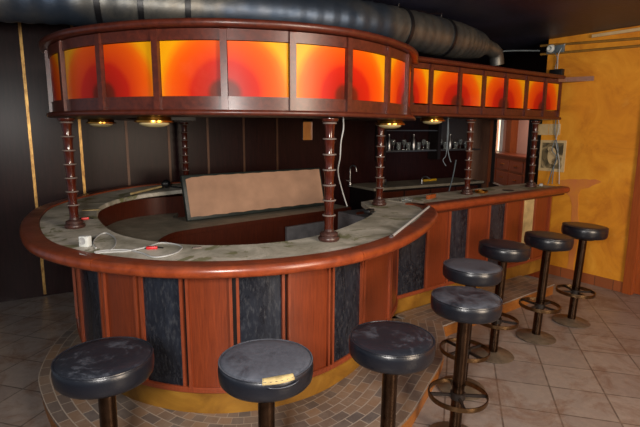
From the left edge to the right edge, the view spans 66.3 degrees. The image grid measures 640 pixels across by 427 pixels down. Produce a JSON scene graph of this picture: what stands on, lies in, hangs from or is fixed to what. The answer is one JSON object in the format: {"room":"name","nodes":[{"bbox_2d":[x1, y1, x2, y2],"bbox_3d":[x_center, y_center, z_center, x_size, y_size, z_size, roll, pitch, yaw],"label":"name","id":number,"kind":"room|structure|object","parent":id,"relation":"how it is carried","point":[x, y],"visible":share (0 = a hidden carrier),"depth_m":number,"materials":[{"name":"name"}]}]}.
{"room":"entertainment venue","nodes":[
{"label":"entertainment venue","id":0,"kind":"room"},
{"bbox_2d":[0,22,489,301],"bbox_3d":[-1.020,-0.701,6.060,8.750,2.800,0.100,-5,11,-30],"label":"wall","id":1,"kind":"structure","parent":0,"point":[104,148],"depth_m":5.29,"materials":[{"name":"black paint"}]},
{"bbox_2d":[18,22,45,293],"bbox_3d":[-2.883,-0.512,4.914,0.026,2.760,0.009,-5,11,-30],"label":"trim","id":2,"kind":"structure","parent":1,"relation":"attached to","point":[19,23],"depth_m":4.86,"materials":[{"name":"gold metal"}]},
{"bbox_2d":[70,25,85,193],"bbox_3d":[-2.494,-0.550,5.141,0.026,2.760,0.009,-5,11,-30],"label":"trim","id":3,"kind":"structure","parent":1,"relation":"attached to","point":[79,120],"depth_m":5.13,"materials":[{"name":"gold metal"}]},
{"bbox_2d":[124,120,130,185],"bbox_3d":[-2.104,-0.587,5.367,0.026,2.760,0.009,-6,11,-30],"label":"trim","id":4,"kind":"structure","parent":1,"relation":"attached to","point":[125,121],"depth_m":5.35,"materials":[{"name":"brown wood"}]},
{"bbox_2d":[167,125,171,181],"bbox_3d":[-1.715,-0.624,5.594,0.026,2.760,0.009,-5,11,-30],"label":"trim","id":5,"kind":"structure","parent":1,"relation":"attached to","point":[168,126],"depth_m":5.58,"materials":[{"name":"brown metal"}]},
{"bbox_2d":[206,117,209,173],"bbox_3d":[-1.326,-0.661,5.821,0.026,2.760,0.009,-5,11,-30],"label":"trim","id":6,"kind":"structure","parent":1,"relation":"attached to","point":[207,125],"depth_m":5.79,"materials":[{"name":"brown wood"}]},
{"bbox_2d":[242,117,245,171],"bbox_3d":[-0.936,-0.699,6.047,0.026,2.760,0.009,-5,11,-30],"label":"trim","id":7,"kind":"structure","parent":1,"relation":"attached to","point":[243,120],"depth_m":6.01,"materials":[{"name":"brown wood"}]},
{"bbox_2d":[276,118,277,169],"bbox_3d":[-0.547,-0.736,6.274,0.026,2.760,0.009,-5,11,-30],"label":"trim","id":8,"kind":"structure","parent":1,"relation":"attached to","point":[276,118],"depth_m":6.24,"materials":[{"name":"brown wood"}]},
{"bbox_2d":[302,118,311,139],"bbox_3d":[-0.163,-1.362,6.385,0.140,0.800,0.019,-5,11,-30],"label":"wall mirror","id":9,"kind":"object","parent":1,"relation":"attached to","point":[306,122],"visible":0.36,"depth_m":6.42,"materials":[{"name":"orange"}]},
{"bbox_2d":[375,121,479,160],"bbox_3d":[1.689,-1.174,7.403,1.960,0.700,0.208,-5,11,-30],"label":"glass shelf","id":10,"kind":"object","parent":1,"relation":"attached to","point":[435,130],"visible":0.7,"depth_m":7.37,"materials":[{"name":"grey glass"}]},
{"bbox_2d":[386,134,391,149],"bbox_3d":[0.991,-1.022,7.031,0.070,0.230,0.069,0,10,0],"label":"bottle","id":11,"kind":"object","parent":10,"relation":"on","point":[389,141],"visible":0.98,"depth_m":7.01,"materials":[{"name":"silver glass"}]},
{"bbox_2d":[397,142,400,149],"bbox_3d":[1.146,-0.978,7.132,0.068,0.110,0.067,0,10,0],"label":"tumbler","id":12,"kind":"object","parent":10,"relation":"on","point":[398,143],"visible":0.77,"depth_m":7.11,"materials":[{"name":"clear glass"}]},
{"bbox_2d":[406,142,410,149],"bbox_3d":[1.301,-0.993,7.222,0.068,0.110,0.067,0,10,0],"label":"tumbler","id":13,"kind":"object","parent":10,"relation":"on","point":[408,144],"visible":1,"depth_m":7.20,"materials":[{"name":"clear glass"}]},
{"bbox_2d":[411,134,415,149],"bbox_3d":[1.387,-1.060,7.262,0.070,0.230,0.069,0,10,0],"label":"bottle","id":14,"kind":"object","parent":10,"relation":"on","point":[413,141],"visible":1,"depth_m":7.24,"materials":[{"name":"silver metal"}]},
{"bbox_2d":[416,142,420,149],"bbox_3d":[1.473,-1.009,7.322,0.068,0.110,0.067,0,10,0],"label":"tumbler","id":15,"kind":"object","parent":10,"relation":"on","point":[418,144],"visible":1,"depth_m":7.30,"materials":[{"name":"clear glass"}]},
{"bbox_2d":[421,139,425,149],"bbox_3d":[1.559,-1.037,7.369,0.066,0.150,0.065,0,10,0],"label":"wine glass","id":16,"kind":"object","parent":10,"relation":"on","point":[423,140],"visible":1,"depth_m":7.35,"materials":[{"name":"clear glass"}]},
{"bbox_2d":[426,142,429,149],"bbox_3d":[1.628,-1.024,7.412,0.068,0.110,0.067,0,10,0],"label":"tumbler","id":17,"kind":"object","parent":10,"relation":"on","point":[427,143],"visible":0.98,"depth_m":7.39,"materials":[{"name":"clear glass"}]},
{"bbox_2d":[448,134,451,148],"bbox_3d":[2.025,-1.121,7.633,0.070,0.230,0.069,0,10,0],"label":"bottle","id":18,"kind":"object","parent":10,"relation":"on","point":[450,138],"visible":0.8,"depth_m":7.61,"materials":[{"name":"silver metal"}]},
{"bbox_2d":[441,119,468,144],"bbox_3d":[2.090,-1.308,7.748,0.800,0.450,0.007,-5,11,-30],"label":"wall mirror","id":19,"kind":"object","parent":1,"relation":"attached to","point":[458,128],"visible":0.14,"depth_m":7.79,"materials":[{"name":"grey mirror"}]},
{"bbox_2d":[0,274,639,426],"bbox_3d":[0.494,1.092,4.249,13.000,0.100,16.000,0,10,0],"label":"floor","id":20,"kind":"structure","parent":0,"point":[590,377],"depth_m":3.66,"materials":[{"name":"brown tile"}]},
{"bbox_2d":[51,336,153,426],"bbox_3d":[-0.864,0.983,2.022,0.376,0.862,0.376,-2,10,-17],"label":"bar stool","id":21,"kind":"object","parent":20,"relation":"on","point":[102,369],"visible":1,"depth_m":1.88,"materials":[{"name":"black leather"}]},
{"bbox_2d":[106,204,350,244],"bbox_3d":[-1.011,0.459,5.010,1.166,0.872,2.940,9,13,41],"label":"countertop","id":22,"kind":"structure","parent":20,"relation":"on","point":[299,223],"depth_m":4.73,"materials":[{"name":"brown wood"}]},
{"bbox_2d":[180,168,323,220],"bbox_3d":[-0.634,-0.227,5.137,1.669,0.431,0.149,-7,12,-38],"label":"bulletin board","id":23,"kind":"object","parent":22,"relation":"on","point":[216,195],"visible":0.94,"depth_m":5.03,"materials":[{"name":"tan cork"},{"name":"dark grey metal"}]},
{"bbox_2d":[20,181,437,413],"bbox_3d":[-0.896,0.479,4.070,3.472,1.155,2.946,7,12,32],"label":"bar counter","id":24,"kind":"object","parent":20,"relation":"on","point":[191,305],"depth_m":2.82,"materials":[{"name":"orange wood"}]},
{"bbox_2d":[57,118,84,228],"bbox_3d":[-1.644,-0.261,3.229,0.128,0.720,0.128,0,10,0],"label":"turned column","id":25,"kind":"structure","parent":24,"relation":"on","point":[74,222],"depth_m":3.21,"materials":[{"name":"brown wood"}]},
{"bbox_2d":[78,232,182,257],"bbox_3d":[-1.082,0.157,2.771,0.690,0.062,0.516,2,10,12],"label":"extension cord","id":26,"kind":"object","parent":24,"relation":"on","point":[84,240],"visible":0.97,"depth_m":2.74,"materials":[{"name":"white plastic"}]},
{"bbox_2d":[79,238,85,244],"bbox_3d":[-1.331,0.155,2.744,0.040,0.040,0.004,2,10,12],"label":"socket","id":27,"kind":"object","parent":26,"relation":"attached to","point":[82,241],"depth_m":2.74,"materials":[{"name":"white plastic"}]},
{"bbox_2d":[130,186,161,194],"bbox_3d":[-1.690,-0.228,4.775,0.022,0.039,0.454,4,10,18],"label":"wooden stick","id":28,"kind":"object","parent":24,"relation":"on","point":[157,187],"visible":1,"depth_m":4.76,"materials":[{"name":"beige wood"}]},
{"bbox_2d":[144,246,162,249],"bbox_3d":[-0.933,0.189,2.721,0.124,0.016,0.024,-2,10,-11],"label":"connector","id":29,"kind":"object","parent":24,"relation":"on","point":[146,247],"visible":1,"depth_m":2.71,"materials":[{"name":"red plastic"}]},
{"bbox_2d":[161,179,180,187],"bbox_3d":[-1.468,-0.302,5.027,0.308,0.096,0.090,0,10,-2],"label":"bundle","id":30,"kind":"object","parent":24,"relation":"on","point":[165,183],"visible":0.96,"depth_m":4.99,"materials":[{"name":"black plastic"}]},
{"bbox_2d":[179,122,188,182],"bbox_3d":[-1.496,-0.672,5.436,0.128,0.666,0.128,0,10,0],"label":"turned column","id":31,"kind":"structure","parent":24,"relation":"on","point":[184,132],"depth_m":5.40,"materials":[{"name":"brown wood"}]},
{"bbox_2d":[318,118,338,241],"bbox_3d":[0.055,-0.194,2.894,0.128,0.720,0.128,0,10,0],"label":"turned column","id":32,"kind":"structure","parent":24,"relation":"on","point":[328,235],"depth_m":2.87,"materials":[{"name":"brown wood"}]},
{"bbox_2d":[38,18,418,128],"bbox_3d":[-0.841,-0.959,3.805,3.590,0.580,3.150,0,10,0],"label":"canopy","id":33,"kind":"object","parent":32,"relation":"on","point":[147,121],"depth_m":2.81,"materials":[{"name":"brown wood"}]},
{"bbox_2d":[337,118,346,205],"bbox_3d":[0.154,-0.349,3.364,0.048,0.648,0.268,2,10,10],"label":"cable","id":34,"kind":"object","parent":33,"relation":"hanging from","point":[343,118],"visible":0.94,"depth_m":3.26,"materials":[{"name":"grey rubber"}]},
{"bbox_2d":[364,208,373,213],"bbox_3d":[0.395,-0.020,3.944,0.050,0.025,0.110,5,11,27],"label":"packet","id":35,"kind":"object","parent":24,"relation":"on","point":[369,210],"visible":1,"depth_m":3.90,"materials":[{"name":"black plastic"}]},
{"bbox_2d":[372,122,385,205],"bbox_3d":[0.524,-0.431,4.276,0.128,0.720,0.128,0,10,0],"label":"turned column","id":36,"kind":"structure","parent":24,"relation":"on","point":[379,201],"depth_m":4.26,"materials":[{"name":"brown wood"}]},
{"bbox_2d":[389,205,429,237],"bbox_3d":[0.683,0.043,3.592,0.024,0.024,1.302,4,11,22],"label":"fluorescent tube","id":37,"kind":"object","parent":24,"relation":"on","point":[428,206],"visible":0.85,"depth_m":3.43,"materials":[{"name":"white glass"}]},
{"bbox_2d":[218,339,313,426],"bbox_3d":[-0.216,0.988,2.007,0.378,0.864,0.376,6,11,26],"label":"bar stool","id":38,"kind":"object","parent":20,"relation":"on","point":[264,372],"visible":1,"depth_m":1.86,"materials":[{"name":"black leather"}]},
{"bbox_2d":[38,275,554,426],"bbox_3d":[0.384,1.052,3.828,4.758,0.122,2.759,-2,10,-11],"label":"tiled step","id":39,"kind":"structure","parent":20,"relation":"on","point":[355,400],"depth_m":2.95,"materials":[{"name":"brown tile"}]},
{"bbox_2d":[338,209,371,228],"bbox_3d":[0.428,0.471,4.612,0.417,0.960,0.450,-7,12,-35],"label":"fridge","id":40,"kind":"object","parent":20,"relation":"on","point":[345,218],"visible":0.16,"depth_m":4.51,"materials":[{"name":"grey metal"}]},
{"bbox_2d":[349,320,435,426],"bbox_3d":[0.307,0.956,2.216,0.376,0.862,0.376,-3,11,-24],"label":"bar stool","id":41,"kind":"object","parent":20,"relation":"on","point":[392,349],"visible":1,"depth_m":2.08,"materials":[{"name":"leather"}]},
{"bbox_2d":[348,177,483,209],"bbox_3d":[1.438,0.030,7.225,2.070,0.985,0.600,-5,11,-30],"label":"countertop","id":42,"kind":"structure","parent":20,"relation":"on","point":[359,192],"depth_m":6.84,"materials":[{"name":"grey stone"}]},
{"bbox_2d":[346,165,356,185],"bbox_3d":[0.431,-0.512,6.591,0.149,0.292,0.070,8,12,36],"label":"tap","id":43,"kind":"object","parent":42,"relation":"on","point":[349,180],"visible":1,"depth_m":6.60,"materials":[{"name":"silver metal"}]},
{"bbox_2d":[423,178,436,181],"bbox_3d":[1.633,-0.502,7.330,0.280,0.030,0.050,-7,12,-36],"label":"case","id":44,"kind":"object","parent":42,"relation":"on","point":[432,179],"visible":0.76,"depth_m":7.31,"materials":[{"name":"yellow plastic"}]},
{"bbox_2d":[356,183,569,313],"bbox_3d":[1.609,0.328,5.193,2.833,1.095,0.560,-7,12,-36],"label":"bar counter","id":45,"kind":"object","parent":20,"relation":"on","point":[463,221],"depth_m":4.81,"materials":[{"name":"orange wood"}]},
{"bbox_2d":[400,197,412,201],"bbox_3d":[0.804,-0.126,4.553,0.122,0.030,0.122,0,10,0],"label":"ashtray","id":46,"kind":"object","parent":45,"relation":"on","point":[405,199],"visible":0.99,"depth_m":4.51,"materials":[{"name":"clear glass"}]},
{"bbox_2d":[426,194,435,198],"bbox_3d":[1.079,-0.165,4.757,0.030,0.040,0.160,8,12,38],"label":"scrap","id":47,"kind":"object","parent":45,"relation":"on","point":[430,196],"visible":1,"depth_m":4.73,"materials":[{"name":"orange paper"}]},
{"bbox_2d":[449,160,456,190],"bbox_3d":[1.491,-0.423,5.507,0.020,0.374,0.212,0,10,-2],"label":"rod","id":48,"kind":"object","parent":45,"relation":"on","point":[455,160],"visible":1,"depth_m":5.50,"materials":[{"name":"grey metal"}]},
{"bbox_2d":[460,119,475,194],"bbox_3d":[1.523,-0.574,5.014,0.128,0.760,0.128,0,10,0],"label":"turned column","id":49,"kind":"structure","parent":45,"relation":"on","point":[466,191],"depth_m":5.00,"materials":[{"name":"brown wood"}]},
{"bbox_2d":[410,56,593,124],"bbox_3d":[1.737,-1.188,5.004,2.577,0.565,2.206,0,10,0],"label":"canopy","id":50,"kind":"object","parent":49,"relation":"on","point":[427,120],"depth_m":4.76,"materials":[{"name":"orange glass"}]},
{"bbox_2d":[443,120,447,165],"bbox_3d":[1.267,-0.719,4.949,0.040,0.482,0.008,0,10,0],"label":"hanging cable","id":51,"kind":"object","parent":50,"relation":"hanging from","point":[447,120],"visible":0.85,"depth_m":4.95,"materials":[{"name":"grey rubber"}]},
{"bbox_2d":[447,118,450,161],"bbox_3d":[1.293,-0.737,4.895,0.062,0.447,0.010,0,10,0],"label":"hanging cable","id":52,"kind":"object","parent":50,"relation":"hanging from","point":[448,118],"visible":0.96,"depth_m":4.89,"materials":[{"name":"grey rubber"}]},
{"bbox_2d":[474,189,487,193],"bbox_3d":[1.706,-0.232,5.189,0.143,0.030,0.143,0,10,0],"label":"ashtray","id":53,"kind":"object","parent":45,"relation":"on","point":[480,191],"visible":1,"depth_m":5.14,"materials":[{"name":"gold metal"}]},
{"bbox_2d":[525,121,540,187],"bbox_3d":[2.474,-0.686,5.684,0.128,0.760,0.128,0,10,0],"label":"turned column","id":54,"kind":"structure","parent":45,"relation":"on","point":[530,183],"depth_m":5.67,"materials":[{"name":"brown wood"}]},
{"bbox_2d":[428,286,502,426],"bbox_3d":[0.782,0.868,2.736,0.376,0.862,0.376,-7,13,-42],"label":"bar stool","id":55,"kind":"object","parent":20,"relation":"on","point":[464,305],"visible":1,"depth_m":2.67,"materials":[{"name":"black leather"}]},
{"bbox_2d":[437,258,502,400],"bbox_3d":[0.984,0.765,3.285,0.376,0.879,0.376,4,10,13],"label":"bar stool","id":56,"kind":"object","parent":20,"relation":"on","point":[469,272],"visible":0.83,"depth_m":3.18,"materials":[{"name":"leather"}]},
{"bbox_2d":[471,239,530,363],"bbox_3d":[1.396,0.670,3.789,0.375,0.911,0.375,10,14,43],"label":"bar stool","id":57,"kind":"object","parent":20,"relation":"on","point":[503,251],"visible":0.86,"depth_m":3.72,"materials":[{"name":"black leather"}]},
{"bbox_2d":[494,151,526,185],"bbox_3d":[3.928,-0.542,9.798,0.430,1.260,3.000,0,10,0],"label":"sideboard","id":58,"kind":"object","parent":20,"relation":"on","point":[509,169],"visible":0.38,"depth_m":9.71,"materials":[{"name":"orange wood"}]},
{"bbox_2d":[515,231,573,344],"bbox_3d":[1.885,0.616,4.116,0.378,0.913,0.377,-9,14,-43],"label":"bar stool","id":59,"kind":"object","parent":20,"relation":"on","point":[548,242],"visible":1,"depth_m":4.07,"materials":[{"name":"leather"}]},
{"bbox_2d":[552,222,608,327],"bbox_3d":[2.367,0.552,4.462,0.380,0.926,0.378,9,13,42],"label":"bar stool","id":60,"kind":"object","parent":20,"relation":"on","point":[584,232],"visible":0.98,"depth_m":4.42,"materials":[{"name":"leather"}]},
{"bbox_2d":[496,120,498,149],"bbox_3d":[-0.791,-1.702,11.834,10.400,2.800,0.100,0,10,0],"label":"wall","id":61,"kind":"structure","parent":0,"point":[498,120],"depth_m":11.74,"materials":[{"name":"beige paint"}]},
{"bbox_2d":[363,0,639,63],"bbox_3d":[0.509,-1.765,3.753,13.000,0.100,16.000,0,10,0],"label":"ceiling","id":62,"kind":"structure","parent":0,"point":[511,24],"depth_m":4.61,"materials":[{"name":"black paint"}]},
{"bbox_2d":[0,0,503,65],"bbox_3d":[-0.703,-1.546,3.860,6.052,0.380,0.942,-3,11,-21],"label":"ventilation duct","id":63,"kind":"object","parent":62,"relation":"hanging from","point":[430,34],"visible":0.77,"depth_m":3.58,"materials":[{"name":"grey metal"}]},
{"bbox_2d":[470,40,548,187],"bbox_3d":[2.626,-0.885,7.226,0.390,2.800,2.420,1,10,2],"label":"wall","id":64,"kind":"structure","parent":0,"point":[485,131],"depth_m":7.90,"materials":[{"name":"black paint"}]},
{"bbox_2d":[502,109,529,153],"bbox_3d":[4.356,-1.222,9.223,0.100,2.800,5.400,0,10,0],"label":"wall","id":65,"kind":"structure","parent":0,"point":[523,126],"depth_m":10.48,"materials":[{"name":"pink paint"}]},
{"bbox_2d":[496,120,503,150],"bbox_3d":[4.280,-1.985,11.718,0.060,1.050,0.416,0,10,0],"label":"window","id":66,"kind":"structure","parent":65,"relation":"in","point":[501,122],"depth_m":11.56,"materials":[{"name":"beige glass"}]},
{"bbox_2d":[505,120,518,152],"bbox_3d":[4.233,-1.507,10.864,0.150,2.800,0.290,0,10,0],"label":"trim","id":67,"kind":"structure","parent":65,"relation":"attached to","point":[512,125],"depth_m":10.72,"materials":[{"name":"orange wood"}]},
{"bbox_2d":[537,26,639,281],"bbox_3d":[4.630,-0.207,3.381,0.121,2.800,6.604,-7,12,-34],"label":"wall","id":68,"kind":"structure","parent":0,"point":[600,120],"depth_m":5.42,"materials":[{"name":"yellow paint"}]},
{"bbox_2d":[503,50,539,51],"bbox_3d":[2.292,-1.903,5.780,0.682,0.074,0.023,-2,10,-13],"label":"cable","id":69,"kind":"object","parent":68,"relation":"hanging from","point":[505,50],"visible":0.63,"depth_m":5.78,"materials":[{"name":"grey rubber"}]},
{"bbox_2d":[538,124,548,134],"bbox_3d":[2.704,-1.019,5.939,0.004,0.131,0.134,-6,12,-34],"label":"paper sheet","id":70,"kind":"object","parent":68,"relation":"attached to","point":[542,128],"visible":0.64,"depth_m":5.94,"materials":[{"name":"beige paper"}]},
{"bbox_2d":[547,140,556,183],"bbox_3d":[2.781,-0.610,5.846,0.084,0.530,0.031,8,13,39],"label":"cable","id":71,"kind":"object","parent":68,"relation":"hanging from","point":[554,140],"visible":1,"depth_m":5.83,"materials":[{"name":"grey plastic"}]},
{"bbox_2d":[538,140,566,171],"bbox_3d":[2.782,-0.691,5.874,0.011,0.370,0.323,-7,12,-34],"label":"print","id":72,"kind":"object","parent":68,"relation":"attached to","point":[547,158],"visible":1,"depth_m":5.88,"materials":[{"name":"paper"}]},
{"bbox_2d":[541,143,563,168],"bbox_3d":[2.781,-0.693,5.873,0.002,0.304,0.263,-6,12,-34],"label":"picture","id":73,"kind":"object","parent":72,"relation":"attached to","point":[544,160],"depth_m":5.89},
{"bbox_2d":[548,124,560,134],"bbox_3d":[2.788,-0.999,5.822,0.004,0.128,0.142,-6,12,-34],"label":"paper sheet","id":74,"kind":"object","parent":68,"relation":"attached to","point":[551,126],"visible":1,"depth_m":5.83,"materials":[{"name":"beige paper"}]},
{"bbox_2d":[546,44,564,53],"bbox_3d":[2.747,-1.912,5.684,0.055,0.102,0.221,-6,12,-34],"label":"socket","id":75,"kind":"object","parent":68,"relation":"attached to","point":[555,49],"visible":1,"depth_m":5.67,"materials":[{"name":"white plastic"}]},
{"bbox_2d":[550,47,558,183],"bbox_3d":[2.759,-1.153,5.802,0.017,1.605,0.204,-7,12,-37],"label":"cable","id":76,"kind":"object","parent":75,"relation":"hanging from","point":[550,47],"visible":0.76,"depth_m":5.79,"materials":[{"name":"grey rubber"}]},
{"bbox_2d":[556,44,564,183],"bbox_3d":[2.788,-1.151,5.737,0.039,1.608,0.161,-6,12,-34],"label":"cable","id":77,"kind":"object","parent":75,"relation":"hanging from","point":[564,44],"visible":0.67,"depth_m":5.79,"materials":[{"name":"grey plastic"}]},
{"bbox_2d":[549,69,564,74],"bbox_3d":[2.757,-1.634,5.711,0.060,0.090,0.160,-6,12,-34],"label":"junction box","id":78,"kind":"object","parent":68,"relation":"attached to","point":[554,71],"visible":0.51,"depth_m":5.67,"materials":[{"name":"black plastic"}]},
{"bbox_2d":[556,179,600,269],"bbox_3d":[2.972,0.192,5.754,0.005,1.225,0.525,-6,12,-34],"label":"trim","id":79,"kind":"structure","parent":68,"relation":"attached to","point":[575,185],"depth_m":5.71,"materials":[{"name":"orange paint"}]},
{"bbox_2d":[549,265,622,291],"bbox_3d":[2.996,0.728,5.796,0.015,0.115,1.102,-6,12,-34],"label":"baseboard","id":80,"kind":"structure","parent":68,"relation":"attached to","point":[611,284],"depth_m":5.62,"materials":[{"name":"ceramic"}]},
{"bbox_2d":[540,37,639,46],"bbox_3d":[3.026,-1.867,5.320,0.027,0.108,1.358,-7,12,-34],"label":"trim","id":81,"kind":"structure","parent":68,"relation":"attached to","point":[633,38],"depth_m":5.33,"materials":[{"name":"wood"}]},
{"bbox_2d":[540,45,639,55],"bbox_3d":[3.030,-1.784,5.327,0.027,0.078,1.356,-7,12,-34],"label":"trim","id":82,"kind":"structure","parent":68,"relation":"attached to","point":[628,46],"depth_m":5.34,"materials":[{"name":"wood"}]},
{"bbox_2d":[592,28,639,37],"bbox_3d":[3.344,-1.849,4.848,0.031,0.030,1.271,-7,12,-34],"label":"trim","id":83,"kind":"structure","parent":68,"relation":"attached to","point":[633,29],"depth_m":5.15,"materials":[{"name":"wood"}]},
{"bbox_2d":[622,139,639,294],"bbox_3d":[3.666,-0.120,4.754,0.130,2.150,1.100,-7,12,-34],"label":"door","id":84,"kind":"structure","parent":68,"relation":"in","point":[631,280],"depth_m":5.22,"materials":[{"name":"orange wood"}]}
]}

